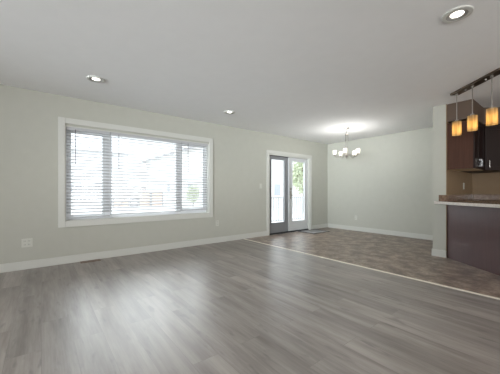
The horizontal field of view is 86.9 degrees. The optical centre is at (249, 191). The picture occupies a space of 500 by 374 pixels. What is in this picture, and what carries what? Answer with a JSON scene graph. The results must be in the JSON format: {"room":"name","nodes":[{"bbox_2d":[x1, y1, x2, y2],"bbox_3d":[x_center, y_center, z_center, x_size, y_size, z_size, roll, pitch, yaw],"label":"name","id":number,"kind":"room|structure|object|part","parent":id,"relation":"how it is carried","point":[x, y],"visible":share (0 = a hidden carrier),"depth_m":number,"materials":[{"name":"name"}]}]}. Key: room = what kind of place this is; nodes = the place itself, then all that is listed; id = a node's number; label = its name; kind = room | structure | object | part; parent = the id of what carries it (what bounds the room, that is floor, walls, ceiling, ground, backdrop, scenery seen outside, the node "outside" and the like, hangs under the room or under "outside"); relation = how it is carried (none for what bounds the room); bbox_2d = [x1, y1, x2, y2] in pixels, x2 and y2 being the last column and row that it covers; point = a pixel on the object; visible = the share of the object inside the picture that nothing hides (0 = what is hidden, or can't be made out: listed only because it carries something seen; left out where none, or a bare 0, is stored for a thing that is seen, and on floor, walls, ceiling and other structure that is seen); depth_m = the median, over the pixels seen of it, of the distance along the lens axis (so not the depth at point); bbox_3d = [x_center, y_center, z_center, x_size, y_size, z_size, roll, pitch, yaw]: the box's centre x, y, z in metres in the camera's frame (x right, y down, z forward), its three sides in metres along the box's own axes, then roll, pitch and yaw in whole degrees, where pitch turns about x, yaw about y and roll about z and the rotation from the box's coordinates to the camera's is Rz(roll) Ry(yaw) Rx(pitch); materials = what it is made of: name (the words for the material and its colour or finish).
{"room":"living room","nodes":[
{"label":"living room","id":0,"kind":"room"},
{"bbox_2d":[0,84,327,263],"bbox_3d":[-2.123,-0.167,4.388,11.110,2.440,0.160,0,0,-38],"label":"wall","id":1,"kind":"structure","parent":0,"point":[28,118],"depth_m":4.16,"materials":[{"name":"beige paint"}]},
{"bbox_2d":[21,238,32,247],"bbox_3d":[-3.020,0.696,3.571,0.116,0.116,0.009,0,0,-38],"label":"wall outlet","id":2,"kind":"object","parent":1,"relation":"attached to","point":[28,242],"visible":1,"depth_m":3.57,"materials":[{"name":"grey plastic"}]},
{"bbox_2d":[58,117,212,227],"bbox_3d":[-1.801,-0.276,4.630,2.545,1.593,0.180,0,0,-38],"label":"window","id":3,"kind":"structure","parent":1,"relation":"in","point":[62,134],"depth_m":4.26,"materials":[{"name":"grey"}]},
{"bbox_3d":[-2.536,-0.262,4.109,0.474,1.292,0.035,0,0,-38],"label":"sash","id":4,"kind":"part","parent":3,"relation":"part of","materials":[{"name":"white plastic"}]},
{"bbox_2d":[66,127,109,218],"bbox_3d":[-2.472,-0.277,4.048,0.575,1.347,0.066,0,0,-38],"label":"window blind","id":5,"kind":"object","parent":3,"relation":"attached to","point":[72,129],"visible":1,"depth_m":4.02,"materials":[{"name":"grey plastic"}]},
{"bbox_3d":[-2.477,-0.927,4.054,0.575,0.045,0.051,0,0,-38],"label":"head rail","id":6,"kind":"part","parent":5,"relation":"part of","materials":[{"name":"grey"}]},
{"bbox_3d":[-2.476,0.387,4.053,0.569,0.020,0.050,0,0,-38],"label":"rail","id":7,"kind":"part","parent":5,"relation":"part of","materials":[{"name":"grey plastic"}]},
{"bbox_2d":[110,132,180,214],"bbox_3d":[-1.775,-0.286,4.599,1.186,1.327,0.066,0,0,-38],"label":"window blind","id":8,"kind":"object","parent":3,"relation":"attached to","point":[111,133],"visible":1,"depth_m":4.57,"materials":[{"name":"grey plastic"}]},
{"bbox_3d":[-1.780,-0.927,4.605,1.186,0.045,0.051,0,0,-38],"label":"head rail","id":9,"kind":"part","parent":8,"relation":"part of","materials":[{"name":"grey plastic"}]},
{"bbox_3d":[-1.779,0.367,4.604,1.180,0.020,0.050,0,0,-38],"label":"rail","id":10,"kind":"part","parent":8,"relation":"part of","materials":[{"name":"grey plastic"}]},
{"bbox_3d":[-1.139,-0.262,5.213,0.507,1.292,0.035,0,0,-38],"label":"sash","id":11,"kind":"part","parent":3,"relation":"part of","materials":[{"name":"clear glass"}]},
{"bbox_2d":[180,141,207,210],"bbox_3d":[-1.081,-0.293,5.148,0.568,1.313,0.066,0,0,-38],"label":"window blind","id":12,"kind":"object","parent":3,"relation":"attached to","point":[182,142],"visible":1,"depth_m":5.14,"materials":[{"name":"grey plastic"}]},
{"bbox_3d":[-1.085,-0.927,5.154,0.568,0.045,0.051,0,0,-38],"label":"head rail","id":13,"kind":"part","parent":12,"relation":"part of","materials":[{"name":"grey plastic"}]},
{"bbox_3d":[-1.085,0.353,5.153,0.562,0.020,0.050,0,0,-38],"label":"rail","id":14,"kind":"part","parent":12,"relation":"part of","materials":[{"name":"grey plastic"}]},
{"bbox_2d":[0,223,327,272],"bbox_3d":[-2.069,0.997,4.320,11.110,0.112,0.014,0,0,-38],"label":"baseboard","id":15,"kind":"structure","parent":1,"relation":"attached to","point":[8,267],"depth_m":4.26,"materials":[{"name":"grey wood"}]},
{"bbox_2d":[267,150,311,235],"bbox_3d":[1.006,0.030,6.848,1.670,2.045,0.180,0,0,-38],"label":"door","id":16,"kind":"structure","parent":1,"relation":"in","point":[288,225],"depth_m":6.80,"materials":[{"name":"grey wood"}]},
{"bbox_2d":[0,0,499,143],"bbox_3d":[0.717,-1.447,0.795,11.430,0.120,9.320,0,0,-38],"label":"ceiling","id":17,"kind":"structure","parent":0,"point":[309,70],"depth_m":2.71,"materials":[{"name":"paint"}]},
{"bbox_2d":[87,75,104,82],"bbox_3d":[-1.899,-1.380,3.253,0.200,0.014,0.200,0,0,-38],"label":"recessed light","id":18,"kind":"object","parent":17,"relation":"in","point":[96,79],"visible":1,"depth_m":3.25,"materials":[{"name":"grey metal"}]},
{"bbox_2d":[224,110,234,113],"bbox_3d":[-0.358,-1.380,4.604,0.200,0.014,0.200,0,0,-38],"label":"recessed light","id":19,"kind":"object","parent":17,"relation":"in","point":[226,111],"visible":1,"depth_m":4.59,"materials":[{"name":"grey"}]},
{"bbox_2d":[333,127,359,158],"bbox_3d":[2.126,-1.044,5.761,0.551,0.685,0.548,0,0,-38],"label":"chandelier","id":20,"kind":"object","parent":17,"relation":"hanging from","point":[345,150],"visible":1,"depth_m":5.75,"materials":[{"name":"white glass"}]},
{"bbox_2d":[441,5,473,22],"bbox_3d":[1.618,-1.380,2.062,0.200,0.014,0.200,0,0,-38],"label":"recessed light","id":21,"kind":"object","parent":17,"relation":"in","point":[461,12],"visible":1,"depth_m":2.05,"materials":[{"name":"grey metal"}]},
{"bbox_2d":[450,68,499,135],"bbox_3d":[2.874,-1.087,3.349,0.115,0.600,0.796,0,0,4],"label":"light bar","id":22,"kind":"object","parent":17,"relation":"hanging from","point":[492,112],"visible":1,"depth_m":3.36,"materials":[{"name":"glass"}]},
{"bbox_3d":[2.896,-0.882,3.694,0.106,0.191,0.106,0,0,4],"label":"lamp shade","id":23,"kind":"part","parent":22,"relation":"part of","materials":[{"name":"orange glass"}]},
{"bbox_3d":[2.877,-1.181,3.411,0.032,0.363,0.032,0,0,4],"label":"rod","id":24,"kind":"part","parent":22,"relation":"part of","materials":[{"name":"silver metal"}]},
{"bbox_3d":[2.877,-0.882,3.411,0.106,0.191,0.106,0,0,4],"label":"lamp shade","id":25,"kind":"part","parent":22,"relation":"part of","materials":[{"name":"orange glass"}]},
{"bbox_3d":[2.858,-1.181,3.115,0.032,0.363,0.032,0,0,4],"label":"rod","id":26,"kind":"part","parent":22,"relation":"part of","materials":[{"name":"silver metal"}]},
{"bbox_3d":[2.858,-0.882,3.115,0.106,0.191,0.106,0,0,4],"label":"lamp shade","id":27,"kind":"part","parent":22,"relation":"part of","materials":[{"name":"orange glass"}]},
{"bbox_2d":[0,227,499,373],"bbox_3d":[0.717,1.113,0.795,11.110,0.120,9.000,0,0,-38],"label":"floor","id":28,"kind":"structure","parent":0,"point":[242,306],"depth_m":2.31,"materials":[{"name":"grey laminate"}]},
{"bbox_2d":[80,259,100,262],"bbox_3d":[-2.404,1.050,3.977,0.260,0.006,0.096,0,0,-38],"label":"floor vent","id":29,"kind":"object","parent":28,"relation":"in","point":[95,259],"visible":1,"depth_m":3.96,"materials":[{"name":"brown"}]},
{"bbox_2d":[298,229,328,233],"bbox_3d":[1.688,1.048,6.928,0.690,0.009,0.500,0,0,-39],"label":"doormat","id":30,"kind":"object","parent":28,"relation":"on","point":[312,231],"visible":0.99,"depth_m":6.88,"materials":[{"name":"grey fabric"}]},
{"bbox_2d":[245,239,499,299],"bbox_3d":[2.649,1.050,2.309,0.042,0.006,8.980,0,0,-38],"label":"trim","id":31,"kind":"structure","parent":28,"relation":"on","point":[245,239],"depth_m":3.32,"materials":[{"name":"beige"}]},
{"bbox_2d":[447,205,499,275],"bbox_3d":[4.005,0.625,3.434,2.668,0.856,2.264,0,0,-38],"label":"base cabinet","id":32,"kind":"object","parent":28,"relation":"on","point":[473,232],"visible":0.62,"depth_m":3.65,"materials":[{"name":"brown wood"}]},
{"bbox_2d":[434,194,499,207],"bbox_3d":[3.898,0.127,3.423,2.854,0.140,2.419,0,0,-38],"label":"countertop","id":33,"kind":"structure","parent":32,"relation":"on","point":[479,200],"depth_m":4.20,"materials":[{"name":"brown stone"}]},
{"bbox_2d":[328,127,499,234],"bbox_3d":[5.138,-0.167,4.289,0.160,2.440,9.320,0,0,-38],"label":"wall","id":34,"kind":"structure","parent":0,"point":[388,185],"depth_m":6.40,"materials":[{"name":"beige paint"}]},
{"bbox_2d":[328,224,432,239],"bbox_3d":[3.257,0.997,6.528,0.014,0.112,3.126,0,0,-38],"label":"baseboard","id":35,"kind":"structure","parent":34,"relation":"attached to","point":[371,230],"depth_m":6.46,"materials":[{"name":"white wood"}]},
{"bbox_2d":[439,194,499,200],"bbox_3d":[4.406,0.107,3.807,1.581,0.100,2.392,0,0,-38],"label":"backsplash","id":36,"kind":"structure","parent":34,"relation":"attached to","point":[469,196],"depth_m":4.87,"materials":[{"name":"brown stone"}]},
{"bbox_2d":[447,99,499,123],"bbox_3d":[4.418,-1.248,3.828,1.540,0.278,2.170,0,0,-38],"label":"soffit","id":37,"kind":"structure","parent":34,"relation":"attached to","point":[464,108],"depth_m":4.12,"materials":[{"name":"brown paint"}]},
{"bbox_2d":[460,124,499,172],"bbox_3d":[4.272,-0.729,4.535,0.888,0.756,0.880,0,0,-38],"label":"upper cabinet","id":38,"kind":"object","parent":34,"relation":"attached to","point":[491,133],"visible":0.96,"depth_m":4.33,"materials":[{"name":"brown wood"}]},
{"bbox_3d":[4.213,-0.712,4.304,0.700,0.718,0.020,0,0,7],"label":"door","id":39,"kind":"part","parent":38,"relation":"part of","materials":[{"name":"brown wood"}]},
{"bbox_2d":[433,104,471,257],"bbox_3d":[3.677,-0.167,4.746,1.565,2.440,0.190,0,0,-38],"label":"wall","id":40,"kind":"structure","parent":0,"point":[439,112],"depth_m":4.27,"materials":[{"name":"beige paint"}]},
{"bbox_2d":[431,248,445,257],"bbox_3d":[3.661,0.997,4.744,1.565,0.112,0.202,0,0,-38],"label":"baseboard","id":41,"kind":"structure","parent":40,"relation":"attached to","point":[434,252],"depth_m":4.26,"materials":[{"name":"white wood"}]},
{"bbox_2d":[447,121,483,170],"bbox_3d":[3.504,-0.712,4.251,0.630,0.730,0.370,0,0,-38],"label":"upper cabinet","id":42,"kind":"object","parent":40,"relation":"attached to","point":[465,152],"visible":0.8,"depth_m":4.09,"materials":[{"name":"espresso wood"}]},
{"bbox_3d":[3.246,-0.712,4.079,0.012,0.730,0.320,0,0,-38],"label":"panel","id":43,"kind":"part","parent":42,"relation":"part of","materials":[{"name":"brown wood"}]},
{"bbox_3d":[3.493,-0.349,4.275,0.618,0.004,0.314,0,0,-38],"label":"underside panel","id":44,"kind":"part","parent":42,"relation":"part of","materials":[{"name":"beige wood"}]},
{"bbox_3d":[3.470,-0.712,4.041,0.305,0.718,0.020,0,0,-38],"label":"door","id":45,"kind":"part","parent":42,"relation":"part of","materials":[{"name":"brown wood"}]},
{"bbox_3d":[3.715,-0.712,4.235,0.305,0.718,0.020,0,0,-38],"label":"door","id":46,"kind":"part","parent":42,"relation":"part of","materials":[{"name":"brown wood"}]},
{"label":"outside","id":47,"kind":"structure","parent":0,"visible":0},
{"bbox_2d":[71,202,302,222],"bbox_3d":[-25.422,1.853,56.358,150.000,0.200,109.400,0,0,-38],"label":"ground","id":48,"kind":"structure","parent":47,"point":[132,202],"depth_m":24.26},
{"bbox_2d":[71,133,130,204],"bbox_3d":[-27.096,-3.197,34.769,19.500,9.900,7.700,0,0,-38],"label":"house","id":49,"kind":"structure","parent":48,"relation":"on","point":[80,138],"depth_m":35.53,"materials":[{"name":"white"}]},
{"bbox_2d":[112,191,129,206],"bbox_3d":[-13.773,0.873,28.193,1.670,1.760,0.180,0,0,-38],"label":"fence panel","id":50,"kind":"object","parent":48,"relation":"on","point":[112,191],"visible":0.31,"depth_m":28.21,"materials":[{"name":"grey"}]},
{"bbox_2d":[138,191,150,205],"bbox_3d":[-11.875,0.873,29.718,1.340,1.760,0.140,0,0,-38],"label":"fence panel","id":51,"kind":"object","parent":48,"relation":"on","point":[138,191],"visible":0.33,"depth_m":29.62,"materials":[{"name":"grey"}]},
{"bbox_2d":[130,191,137,205],"bbox_3d":[-12.762,0.828,29.017,0.800,1.750,0.060,0,0,-38],"label":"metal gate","id":52,"kind":"object","parent":51,"relation":"attached to","point":[130,191],"visible":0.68,"depth_m":28.95,"materials":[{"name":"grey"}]},
{"bbox_2d":[151,191,162,205],"bbox_3d":[-10.781,0.873,30.583,1.410,1.760,0.140,0,0,-38],"label":"fence panel","id":53,"kind":"object","parent":48,"relation":"on","point":[151,191],"visible":0.31,"depth_m":30.52,"materials":[{"name":"grey"}]},
{"bbox_2d":[186,185,199,203],"bbox_3d":[-5.330,0.555,24.663,1.325,2.404,1.319,0,0,-38],"label":"shrub","id":54,"kind":"object","parent":48,"relation":"on","point":[191,185],"visible":0.45,"depth_m":24.45,"materials":[{"name":"green plant"}]},
{"bbox_2d":[142,147,302,207],"bbox_3d":[-3.998,-2.697,35.944,14.600,8.900,20.900,0,0,-38],"label":"house","id":55,"kind":"structure","parent":48,"relation":"on","point":[277,165],"depth_m":29.10,"materials":[{"name":"white"}]},
{"bbox_2d":[293,162,302,194],"bbox_3d":[4.298,-0.735,21.191,2.620,4.983,2.475,0,0,-38],"label":"tree","id":56,"kind":"object","parent":48,"relation":"on","point":[298,179],"visible":0.35,"depth_m":20.82,"materials":[{"name":"green plant"}]},
{"bbox_3d":[2.061,1.433,8.923,6.500,0.640,1.813,0,0,-38],"label":"deck","id":57,"kind":"object","parent":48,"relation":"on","visible":0},
{"bbox_2d":[272,197,302,221],"bbox_3d":[1.530,0.623,9.595,6.510,0.980,0.090,0,0,-38],"label":"deck railing","id":58,"kind":"object","parent":57,"relation":"on","point":[273,220],"visible":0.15,"depth_m":9.65,"materials":[{"name":"white"}]}
]}

